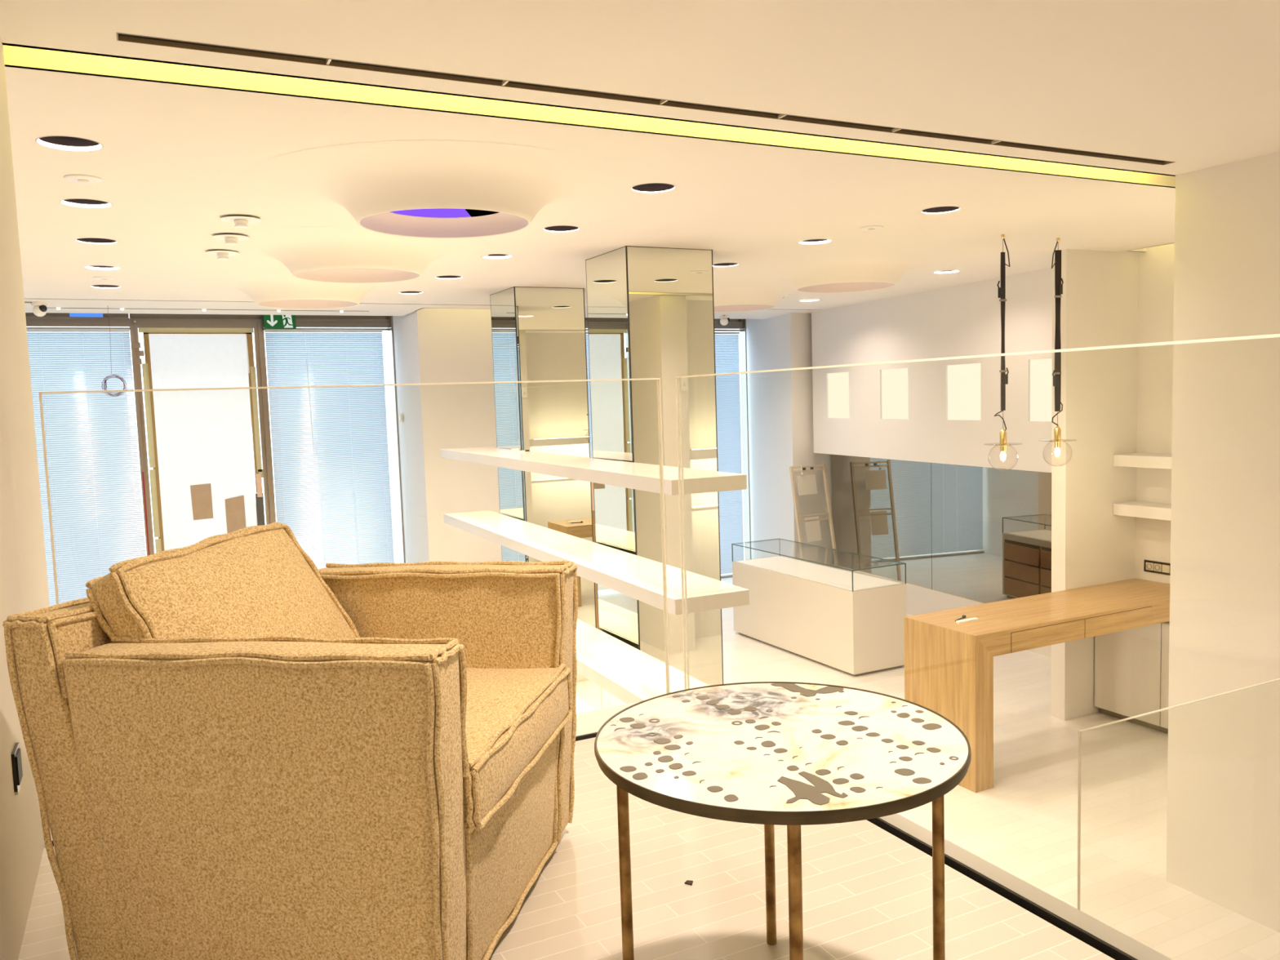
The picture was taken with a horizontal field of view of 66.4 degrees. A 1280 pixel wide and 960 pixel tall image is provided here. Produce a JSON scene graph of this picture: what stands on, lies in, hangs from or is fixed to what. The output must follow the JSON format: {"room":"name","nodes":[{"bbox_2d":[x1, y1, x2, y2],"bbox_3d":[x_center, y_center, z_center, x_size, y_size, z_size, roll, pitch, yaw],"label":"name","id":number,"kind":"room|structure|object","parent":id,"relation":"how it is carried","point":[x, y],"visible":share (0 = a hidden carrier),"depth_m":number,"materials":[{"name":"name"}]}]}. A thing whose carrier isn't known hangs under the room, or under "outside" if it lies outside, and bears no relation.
{"room":"shop","nodes":[
{"label":"shop","id":0,"kind":"room"},
{"bbox_2d":[0,39,49,959],"bbox_3d":[-1.755,0.698,-0.634,3.210,4.287,6.370,-4,5,-27],"label":"wall","id":1,"kind":"structure","parent":0,"point":[24,583],"depth_m":2.33,"materials":[{"name":"paint"}]},
{"bbox_2d":[11,742,22,795],"bbox_3d":[-1.300,0.603,2.044,0.009,0.088,0.080,-4,5,-27],"label":"wall socket","id":2,"kind":"object","parent":1,"relation":"attached to","point":[16,762],"visible":1,"depth_m":2.02,"materials":[{"name":"black plastic"}]},
{"bbox_2d":[52,732,1137,959],"bbox_3d":[0.674,1.848,0.340,1.842,1.680,5.777,-4,5,-27],"label":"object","id":3,"kind":"structure","parent":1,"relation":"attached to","point":[1067,926],"depth_m":2.04,"materials":[{"name":"black metal"}]},
{"bbox_2d":[38,377,670,693],"bbox_3d":[-0.673,0.311,2.778,1.688,1.162,0.017,-4,5,-27],"label":"pane","id":4,"kind":"object","parent":3,"relation":"on","point":[659,388],"visible":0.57,"depth_m":2.85,"materials":[{"name":"clear glass"}]},
{"bbox_2d":[675,333,1279,689],"bbox_3d":[0.719,0.325,2.052,0.017,1.166,2.568,-4,5,-27],"label":"pane","id":5,"kind":"object","parent":3,"relation":"on","point":[1273,335],"visible":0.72,"depth_m":2.92,"materials":[{"name":"clear glass"}]},
{"bbox_2d":[49,702,1172,959],"bbox_3d":[0.652,1.840,0.443,1.895,1.680,5.980,-4,5,-27],"label":"trim","id":6,"kind":"structure","parent":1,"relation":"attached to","point":[590,722],"depth_m":2.08,"materials":[{"name":"white ceramic"}]},
{"bbox_2d":[387,303,502,563],"bbox_3d":[-1.996,-0.374,12.281,1.830,4.287,1.520,-4,5,-27],"label":"wall pier","id":7,"kind":"object","parent":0,"point":[432,345],"visible":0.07,"depth_m":11.39,"materials":[{"name":"white paint"}]},
{"bbox_2d":[387,315,405,563],"bbox_3d":[-3.064,-0.273,12.360,0.022,4.140,0.210,-4,5,-27],"label":"trim","id":8,"kind":"structure","parent":7,"relation":"attached to","point":[390,333],"depth_m":12.31,"materials":[{"name":"silver metal"}]},
{"bbox_2d":[399,413,402,422],"bbox_3d":[-2.926,-0.761,11.964,0.021,0.110,0.080,-4,5,-27],"label":"light switch","id":9,"kind":"object","parent":7,"relation":"attached to","point":[400,414],"visible":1,"depth_m":11.94,"materials":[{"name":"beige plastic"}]},
{"bbox_2d":[489,286,596,682],"bbox_3d":[-0.940,0.067,9.601,0.700,3.787,0.700,-4,5,-27],"label":"column","id":10,"kind":"structure","parent":0,"point":[538,333],"depth_m":9.25,"materials":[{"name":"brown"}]},
{"bbox_2d":[17,737,1115,959],"bbox_3d":[0.667,1.850,0.314,1.806,1.680,5.735,-4,5,-27],"label":"floor","id":11,"kind":"structure","parent":0,"point":[867,891],"depth_m":2.04,"materials":[{"name":"tile"}]},
{"bbox_2d":[2,560,577,959],"bbox_3d":[-0.601,0.542,2.029,0.806,0.720,0.899,-1,5,11],"label":"armchair","id":12,"kind":"object","parent":11,"relation":"on","point":[401,789],"visible":0.89,"depth_m":1.63,"materials":[{"name":"fabric"}]},
{"bbox_2d":[85,521,360,643],"bbox_3d":[-0.823,0.288,2.027,0.244,0.350,0.616,-1,5,11],"label":"cushion","id":13,"kind":"object","parent":12,"relation":"on","point":[254,580],"visible":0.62,"depth_m":1.93,"materials":[{"name":"fabric"}]},
{"bbox_2d":[462,667,568,831],"bbox_3d":[-0.512,0.520,2.011,0.618,0.142,0.637,-1,5,11],"label":"seat cushion","id":14,"kind":"object","parent":12,"relation":"on","point":[513,715],"depth_m":1.91,"materials":[{"name":"fabric"}]},
{"bbox_2d":[684,880,693,885],"bbox_3d":[0.105,0.872,2.119,0.017,0.003,0.016,-1,5,13],"label":"chip","id":15,"kind":"object","parent":11,"relation":"on","point":[687,882],"visible":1,"depth_m":2.12,"materials":[{"name":"brown"}]},
{"bbox_2d":[594,681,971,959],"bbox_3d":[0.231,0.661,1.605,0.594,0.500,0.594,-4,5,-27],"label":"round side table","id":16,"kind":"object","parent":11,"relation":"on","point":[793,755],"visible":1,"depth_m":1.53,"materials":[{"name":"stone"}]},
{"bbox_2d":[0,0,1279,319],"bbox_3d":[0.733,-1.819,5.649,13.600,0.520,15.620,-4,5,-27],"label":"ceiling","id":17,"kind":"structure","parent":0,"point":[1194,85],"depth_m":3.71,"materials":[{"name":"paint"}]},
{"bbox_2d":[24,301,47,316],"bbox_3d":[-5.553,-1.570,9.009,0.176,0.132,0.133,-4,5,-23],"label":"dome camera","id":18,"kind":"object","parent":17,"relation":"hanging from","point":[40,308],"visible":1,"depth_m":8.97,"materials":[{"name":"white plastic"}]},
{"bbox_2d":[35,135,102,151],"bbox_3d":[-2.219,-1.387,3.797,0.229,0.161,0.229,-4,5,-27],"label":"recessed light","id":19,"kind":"object","parent":17,"relation":"in","point":[59,142],"visible":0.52,"depth_m":3.89,"materials":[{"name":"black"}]},
{"bbox_2d":[63,173,102,183],"bbox_3d":[-2.483,-1.340,4.364,0.150,0.013,0.150,-4,5,-27],"label":"smoke detector","id":20,"kind":"object","parent":17,"relation":"hanging from","point":[76,178],"visible":1,"depth_m":4.34,"materials":[{"name":"white plastic"}]},
{"bbox_2d":[59,198,111,208],"bbox_3d":[-2.764,-1.460,4.874,0.229,0.161,0.229,-4,5,-27],"label":"recessed light","id":21,"kind":"object","parent":17,"relation":"in","point":[79,202],"visible":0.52,"depth_m":4.97,"materials":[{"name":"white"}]},
{"bbox_2d":[75,237,117,244],"bbox_3d":[-3.301,-1.531,5.934,0.229,0.161,0.229,-4,5,-27],"label":"recessed light","id":22,"kind":"object","parent":17,"relation":"in","point":[86,240],"visible":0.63,"depth_m":6.03,"materials":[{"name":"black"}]},
{"bbox_2d":[84,265,120,270],"bbox_3d":[-3.862,-1.604,7.021,0.229,0.161,0.229,-4,5,-27],"label":"recessed light","id":23,"kind":"object","parent":17,"relation":"in","point":[91,267],"visible":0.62,"depth_m":7.11,"materials":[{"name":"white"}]},
{"bbox_2d":[93,276,115,279],"bbox_3d":[-4.131,-1.553,7.545,0.150,0.013,0.150,-4,5,-27],"label":"smoke detector","id":24,"kind":"object","parent":17,"relation":"hanging from","point":[94,277],"visible":1,"depth_m":7.52,"materials":[{"name":"white plastic"}]},
{"bbox_2d":[89,284,121,288],"bbox_3d":[-4.399,-1.672,8.047,0.229,0.161,0.229,-4,5,-27],"label":"recessed light","id":25,"kind":"object","parent":17,"relation":"in","point":[92,286],"visible":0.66,"depth_m":8.14,"materials":[{"name":"black"}]},
{"bbox_2d":[101,309,126,396],"bbox_3d":[-5.140,-1.252,9.514,0.221,0.875,0.054,-4,5,-27],"label":"coil","id":26,"kind":"object","parent":17,"relation":"hanging from","point":[118,377],"visible":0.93,"depth_m":9.52,"materials":[{"name":"grey metal"}]},
{"bbox_2d":[56,307,368,312],"bbox_3d":[-4.409,-1.788,10.153,3.150,0.071,0.041,-4,5,-27],"label":"lighting slot","id":27,"kind":"object","parent":17,"relation":"hanging from","point":[56,308],"visible":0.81,"depth_m":10.10,"materials":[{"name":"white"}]},
{"bbox_2d":[205,250,239,259],"bbox_3d":[-2.760,-1.487,6.475,0.210,0.054,0.210,-4,5,-27],"label":"smoke detector","id":28,"kind":"object","parent":17,"relation":"hanging from","point":[222,255],"visible":1,"depth_m":6.45,"materials":[{"name":"white plastic"}]},
{"bbox_2d":[212,234,249,244],"bbox_3d":[-2.467,-1.449,5.907,0.210,0.054,0.210,-4,5,-27],"label":"smoke detector","id":29,"kind":"object","parent":17,"relation":"hanging from","point":[230,239],"visible":1,"depth_m":5.88,"materials":[{"name":"white plastic"}]},
{"bbox_2d":[220,216,261,228],"bbox_3d":[-2.189,-1.413,5.371,0.210,0.054,0.210,-4,5,-27],"label":"sprinkler","id":30,"kind":"object","parent":17,"relation":"hanging from","point":[241,222],"visible":1,"depth_m":5.34,"materials":[{"name":"white plastic"}]},
{"bbox_2d":[262,315,296,328],"bbox_3d":[-4.220,-2.006,11.438,0.355,0.470,0.032,-4,5,-27],"label":"exit sign","id":31,"kind":"object","parent":17,"relation":"hanging from","point":[270,322],"visible":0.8,"depth_m":11.44,"materials":[{"name":"green plastic"}]},
{"bbox_2d":[188,270,417,309],"bbox_3d":[-2.833,-1.591,8.340,1.840,0.192,1.840,-2,5,-1],"label":"ceiling dome recess","id":32,"kind":"object","parent":17,"relation":"hanging from","point":[276,289],"visible":0.88,"depth_m":7.98,"materials":[{"name":"white paint"}]},
{"bbox_2d":[208,226,493,284],"bbox_3d":[-1.916,-1.478,6.633,1.840,0.192,1.840,-2,5,-1],"label":"ceiling dome recess","id":33,"kind":"object","parent":17,"relation":"hanging from","point":[339,254],"visible":0.91,"depth_m":6.27,"materials":[{"name":"paint"}]},
{"bbox_2d":[398,291,422,293],"bbox_3d":[-2.155,-1.840,9.183,0.229,0.161,0.229,-4,5,-27],"label":"recessed light","id":34,"kind":"object","parent":17,"relation":"in","point":[401,292],"visible":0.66,"depth_m":9.28,"materials":[{"name":"black"}]},
{"bbox_2d":[243,140,630,238],"bbox_3d":[-0.965,-1.358,4.832,1.840,0.192,1.840,-2,5,-1],"label":"ceiling dome recess","id":35,"kind":"object","parent":17,"relation":"hanging from","point":[410,188],"visible":1,"depth_m":4.44,"materials":[{"name":"paint"}]},
{"bbox_2d":[389,208,470,217],"bbox_3d":[-0.965,-1.357,4.832,0.648,0.001,0.648,-2,5,-1],"label":"lamp","id":36,"kind":"object","parent":35,"relation":"on","point":[433,212],"depth_m":5.01,"materials":[{"name":"purple"}]},
{"bbox_2d":[435,275,462,279],"bbox_3d":[-1.599,-1.772,8.161,0.229,0.161,0.229,-4,5,-27],"label":"recessed light","id":37,"kind":"object","parent":17,"relation":"in","point":[446,277],"visible":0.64,"depth_m":8.26,"materials":[{"name":"black"}]},
{"bbox_2d":[480,253,512,258],"bbox_3d":[-1.042,-1.700,7.083,0.229,0.161,0.229,-4,5,-27],"label":"recessed light","id":38,"kind":"object","parent":17,"relation":"in","point":[491,255],"visible":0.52,"depth_m":7.19,"materials":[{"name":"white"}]},
{"bbox_2d":[542,225,579,231],"bbox_3d":[-0.488,-1.630,6.032,0.229,0.161,0.229,-4,5,-27],"label":"recessed light","id":39,"kind":"object","parent":17,"relation":"in","point":[557,228],"visible":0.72,"depth_m":6.13,"materials":[{"name":"black metal"}]},
{"bbox_2d":[116,32,1175,164],"bbox_3d":[0.556,-1.448,3.753,4.540,0.111,0.065,-4,5,-27],"label":"ceiling vent","id":40,"kind":"object","parent":17,"relation":"attached to","point":[122,37],"visible":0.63,"depth_m":3.38,"materials":[{"name":"black metal"}]},
{"bbox_2d":[631,182,675,192],"bbox_3d":[0.065,-1.556,4.941,0.229,0.161,0.229,-4,5,-27],"label":"recessed light","id":41,"kind":"object","parent":17,"relation":"in","point":[649,187],"visible":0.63,"depth_m":5.04,"materials":[{"name":"black metal"}]},
{"bbox_2d":[719,315,729,325],"bbox_3d":[1.107,-2.116,12.981,0.133,0.132,0.176,1,6,32],"label":"dome camera","id":42,"kind":"object","parent":17,"relation":"hanging from","point":[725,319],"visible":1,"depth_m":12.96,"materials":[{"name":"white plastic"}]},
{"bbox_2d":[712,262,739,266],"bbox_3d":[0.689,-1.827,7.940,0.229,0.161,0.229,-4,5,-27],"label":"recessed light","id":43,"kind":"object","parent":17,"relation":"in","point":[720,264],"visible":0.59,"depth_m":8.04,"materials":[{"name":"black"}]},
{"bbox_2d":[713,280,807,312],"bbox_3d":[0.971,-1.857,10.045,1.840,0.192,1.840,-2,5,-1],"label":"ceiling dome recess","id":44,"kind":"object","parent":17,"relation":"hanging from","point":[740,295],"visible":0.58,"depth_m":9.61,"materials":[{"name":"white paint"}]},
{"bbox_2d":[799,299,819,301],"bbox_3d":[1.946,-2.143,11.234,0.229,0.161,0.229,-4,5,-27],"label":"recessed light","id":45,"kind":"object","parent":17,"relation":"in","point":[802,300],"visible":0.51,"depth_m":11.34,"materials":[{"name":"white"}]},
{"bbox_2d":[798,239,831,244],"bbox_3d":[1.227,-1.756,6.875,0.229,0.161,0.229,-4,5,-27],"label":"recessed light","id":46,"kind":"object","parent":17,"relation":"in","point":[810,241],"visible":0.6,"depth_m":6.98,"materials":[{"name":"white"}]},
{"bbox_2d":[737,251,958,293],"bbox_3d":[1.760,-1.742,8.375,1.840,0.192,1.840,-2,5,-1],"label":"ceiling dome recess","id":47,"kind":"object","parent":17,"relation":"hanging from","point":[863,271],"visible":1,"depth_m":7.99,"materials":[{"name":"white paint"}]},
{"bbox_2d":[859,225,883,231],"bbox_3d":[1.504,-1.635,6.360,0.150,0.013,0.150,-4,5,-27],"label":"smoke detector","id":48,"kind":"object","parent":17,"relation":"hanging from","point":[870,228],"visible":1,"depth_m":6.33,"materials":[{"name":"white plastic"}]},
{"bbox_2d":[920,205,960,213],"bbox_3d":[1.784,-1.684,5.809,0.229,0.161,0.229,-4,5,-27],"label":"recessed light","id":49,"kind":"object","parent":17,"relation":"in","point":[937,210],"visible":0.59,"depth_m":5.91,"materials":[{"name":"black metal"}]},
{"bbox_2d":[933,270,959,273],"bbox_3d":[2.790,-1.976,8.903,0.229,0.161,0.229,-4,5,-27],"label":"recessed light","id":50,"kind":"object","parent":17,"relation":"in","point":[943,271],"visible":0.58,"depth_m":9.00,"materials":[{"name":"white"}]},
{"bbox_2d":[983,234,1022,471],"bbox_3d":[2.560,-0.889,6.901,0.260,1.657,0.260,-4,5,-27],"label":"pendant lamp","id":51,"kind":"object","parent":17,"relation":"hanging from","point":[1002,442],"visible":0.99,"depth_m":6.89,"materials":[{"name":"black metal"}]},
{"bbox_2d":[1038,237,1076,466],"bbox_3d":[3.052,-0.926,7.147,0.260,1.657,0.260,-4,5,-27],"label":"pendant lamp","id":52,"kind":"object","parent":17,"relation":"hanging from","point":[1057,439],"visible":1,"depth_m":7.14,"materials":[{"name":"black metal"}]},
{"bbox_2d":[585,245,723,708],"bbox_3d":[0.117,0.216,7.418,0.700,3.787,0.700,-4,5,-27],"label":"column","id":53,"kind":"structure","parent":0,"point":[651,310],"depth_m":7.09,"materials":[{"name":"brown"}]},
{"bbox_2d":[739,309,832,567],"bbox_3d":[2.598,-0.699,14.395,2.200,4.287,1.860,-4,5,-27],"label":"wall","id":54,"kind":"structure","parent":0,"point":[780,403],"depth_m":13.44,"materials":[{"name":"white paint"}]},
{"bbox_2d":[585,317,742,578],"bbox_3d":[0.068,-0.510,13.991,3.400,4.140,0.100,-4,5,-27],"label":"window","id":55,"kind":"structure","parent":54,"relation":"in","point":[733,323],"depth_m":14.45,"materials":[{"name":"silver metal"}]},
{"bbox_2d":[585,331,592,457],"bbox_3d":[-0.710,-1.167,13.454,0.035,1.720,0.056,-4,5,-27],"label":"blind","id":56,"kind":"object","parent":55,"relation":"attached to","point":[587,335],"depth_m":13.46,"materials":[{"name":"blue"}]},
{"bbox_2d":[714,331,742,474],"bbox_3d":[1.298,-1.128,14.473,0.423,2.105,0.056,-4,5,-27],"label":"blind","id":57,"kind":"object","parent":55,"relation":"attached to","point":[729,440],"depth_m":14.48,"materials":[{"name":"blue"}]},
{"bbox_2d":[718,489,743,576],"bbox_3d":[1.356,0.790,14.631,0.414,1.270,0.056,-4,5,-27],"label":"blind","id":58,"kind":"object","parent":55,"relation":"attached to","point":[731,502],"depth_m":14.63,"materials":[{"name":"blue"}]},
{"bbox_2d":[739,319,751,559],"bbox_3d":[1.598,-0.621,14.730,0.045,4.140,0.150,-4,5,-27],"label":"trim","id":59,"kind":"structure","parent":54,"relation":"attached to","point":[742,334],"depth_m":14.71,"materials":[{"name":"silver metal"}]},
{"bbox_2d":[575,573,1279,959],"bbox_3d":[0.685,2.257,6.124,13.400,0.100,16.020,-4,5,-27],"label":"floor","id":60,"kind":"structure","parent":0,"point":[1025,825],"depth_m":6.34,"materials":[{"name":"tile"}]},
{"bbox_2d":[25,312,129,328],"bbox_3d":[-7.151,0.025,10.373,3.315,4.140,0.100,-4,5,-27],"label":"window","id":61,"kind":"structure","parent":60,"relation":"on","point":[50,320],"depth_m":10.71,"materials":[{"name":"silver metal"}]},
{"bbox_2d":[69,313,102,316],"bbox_3d":[-6.096,-1.829,10.774,0.320,0.100,0.010,-4,5,-27],"label":"lit sign","id":62,"kind":"object","parent":61,"relation":"attached to","point":[70,314],"visible":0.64,"depth_m":10.77,"materials":[{"name":"blue plastic"}]},
{"bbox_2d":[26,328,146,606],"bbox_3d":[-7.061,0.237,10.333,3.212,3.640,0.056,-4,5,-27],"label":"blind","id":63,"kind":"object","parent":61,"relation":"hanging from","point":[91,444],"visible":0.62,"depth_m":10.79,"materials":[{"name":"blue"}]},
{"bbox_2d":[128,313,275,555],"bbox_3d":[-5.031,-0.129,11.402,1.407,4.140,0.160,-4,5,-27],"label":"door","id":64,"kind":"structure","parent":60,"relation":"on","point":[135,321],"depth_m":11.32,"materials":[{"name":"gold metal"}]},
{"bbox_2d":[137,327,262,552],"bbox_3d":[-5.040,0.058,11.423,1.215,3.665,0.024,-4,5,-27],"label":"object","id":65,"kind":"structure","parent":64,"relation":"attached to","point":[194,437],"depth_m":11.34,"materials":[{"name":"white glass"}]},
{"bbox_2d":[190,483,213,519],"bbox_3d":[-5.104,0.253,11.396,0.222,0.415,0.003,-4,5,-27],"label":"paper sheet","id":66,"kind":"object","parent":65,"relation":"attached to","point":[201,494],"visible":1,"depth_m":11.40,"materials":[{"name":"beige paper"}]},
{"bbox_2d":[224,495,246,533],"bbox_3d":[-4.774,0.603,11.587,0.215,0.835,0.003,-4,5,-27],"label":"paper sheet","id":67,"kind":"object","parent":65,"relation":"attached to","point":[235,506],"visible":0.36,"depth_m":11.57,"materials":[{"name":"beige paper"}]},
{"bbox_2d":[261,315,389,330],"bbox_3d":[-3.763,-0.226,12.070,1.490,4.140,0.100,-4,5,-27],"label":"window","id":68,"kind":"structure","parent":60,"relation":"on","point":[303,322],"depth_m":11.98,"materials":[{"name":"silver metal"}]},
{"bbox_2d":[264,328,394,569],"bbox_3d":[-3.755,-0.009,11.991,1.375,3.640,0.056,-4,5,-27],"label":"blind","id":69,"kind":"object","parent":68,"relation":"hanging from","point":[330,444],"visible":0.71,"depth_m":11.96,"materials":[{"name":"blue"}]},
{"bbox_2d":[440,446,749,713],"bbox_3d":[-0.666,0.967,7.756,0.475,2.285,5.050,-4,5,-25],"label":"shelf unit","id":70,"kind":"object","parent":60,"relation":"on","point":[630,674],"visible":0.48,"depth_m":6.49,"materials":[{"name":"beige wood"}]},
{"bbox_2d":[511,448,529,452],"bbox_3d":[-1.069,-0.266,8.758,0.160,0.030,0.045,-4,5,-27],"label":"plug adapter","id":71,"kind":"object","parent":70,"relation":"on","point":[512,450],"visible":1,"depth_m":8.72,"materials":[{"name":"white plastic"}]},
{"bbox_2d":[591,482,599,629],"bbox_3d":[-0.565,0.818,11.447,0.360,1.960,0.300,-4,5,-27],"label":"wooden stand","id":72,"kind":"object","parent":60,"relation":"on","point":[592,483],"visible":0.02,"depth_m":11.29,"materials":[{"name":"brown wood"}]},
{"bbox_2d":[789,463,839,568],"bbox_3d":[2.326,0.689,12.936,0.582,1.774,0.340,-5,5,-30],"label":"frame","id":73,"kind":"object","parent":60,"relation":"on","point":[806,484],"visible":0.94,"depth_m":12.93,"materials":[{"name":"beige wood"}]},
{"bbox_2d":[731,537,906,676],"bbox_3d":[1.851,1.287,10.422,0.682,1.040,2.140,-4,5,-27],"label":"display case","id":74,"kind":"object","parent":60,"relation":"on","point":[851,623],"depth_m":9.81,"materials":[{"name":"white wood"}]},
{"bbox_2d":[903,577,1169,792],"bbox_3d":[3.229,1.466,7.438,2.538,1.094,0.688,-4,5,-27],"label":"desk","id":75,"kind":"object","parent":60,"relation":"on","point":[948,664],"depth_m":6.91,"materials":[{"name":"brown wood"}]},
{"bbox_2d":[1094,621,1169,733],"bbox_3d":[4.527,1.555,7.126,0.513,0.885,2.425,-4,5,-27],"label":"base cabinet","id":76,"kind":"object","parent":60,"relation":"on","point":[1131,666],"visible":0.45,"depth_m":7.76,"materials":[{"name":"white wood"}]},
{"bbox_2d":[1077,678,1279,910],"bbox_3d":[2.338,1.409,2.741,3.220,2.046,0.005,-4,5,-27],"label":"glass","id":77,"kind":"object","parent":60,"relation":"on","point":[1277,679],"visible":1,"depth_m":1.96,"materials":[{"name":"clear glass"}]},
{"bbox_2d":[811,267,1052,472],"bbox_3d":[3.253,-1.174,10.671,0.220,1.962,5.120,-4,5,-19],"label":"wall","id":78,"kind":"structure","parent":0,"point":[940,411],"depth_m":10.48,"materials":[{"name":"white paint"}]},
{"bbox_2d":[832,243,1174,657],"bbox_3d":[4.052,-0.352,9.692,1.183,4.287,7.812,-4,5,-27],"label":"wall","id":79,"kind":"structure","parent":0,"point":[1156,265],"depth_m":8.03,"materials":[{"name":"paint"}]},
{"bbox_2d":[1113,501,1171,520],"bbox_3d":[4.519,0.295,7.208,0.288,0.095,2.128,-4,5,-27],"label":"wall shelf","id":80,"kind":"object","parent":79,"relation":"attached to","point":[1161,511],"visible":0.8,"depth_m":7.88,"materials":[{"name":"white paint"}]},
{"bbox_2d":[1113,453,1171,469],"bbox_3d":[4.506,-0.107,7.174,0.288,0.095,2.128,-4,5,-27],"label":"wall shelf","id":81,"kind":"object","parent":79,"relation":"attached to","point":[1153,460],"visible":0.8,"depth_m":7.84,"materials":[{"name":"white paint"}]},
{"bbox_2d":[1143,560,1170,575],"bbox_3d":[4.270,0.720,8.072,0.017,0.099,0.235,-4,5,-27],"label":"power outlet","id":82,"kind":"object","parent":79,"relation":"attached to","point":[1153,566],"visible":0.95,"depth_m":8.07,"materials":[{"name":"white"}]},
{"bbox_2d":[1050,248,1138,719],"bbox_3d":[4.295,-0.047,8.344,2.070,3.887,0.135,-4,5,-27],"label":"wall slab","id":83,"kind":"structure","parent":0,"point":[1091,545],"depth_m":7.96,"materials":[{"name":"paint"}]},
{"bbox_2d":[1166,151,1279,932],"bbox_3d":[4.387,0.244,2.433,0.310,4.287,6.348,-4,5,-27],"label":"wall","id":84,"kind":"structure","parent":0,"point":[1223,821],"depth_m":4.93,"materials":[{"name":"paint"}]},
{"bbox_3d":[3.688,0.007,11.029,0.685,2.628,5.141,-4,5,-27],"label":"wall","id":85,"kind":"structure","parent":0,"visible":0},
{"bbox_2d":[831,454,1051,603],"bbox_3d":[3.570,0.018,10.983,0.013,2.634,5.140,-4,5,-22],"label":"wall mirror","id":86,"kind":"object","parent":85,"relation":"attached to","point":[983,535],"visible":0.41,"depth_m":11.19,"materials":[{"name":"grey mirror"}]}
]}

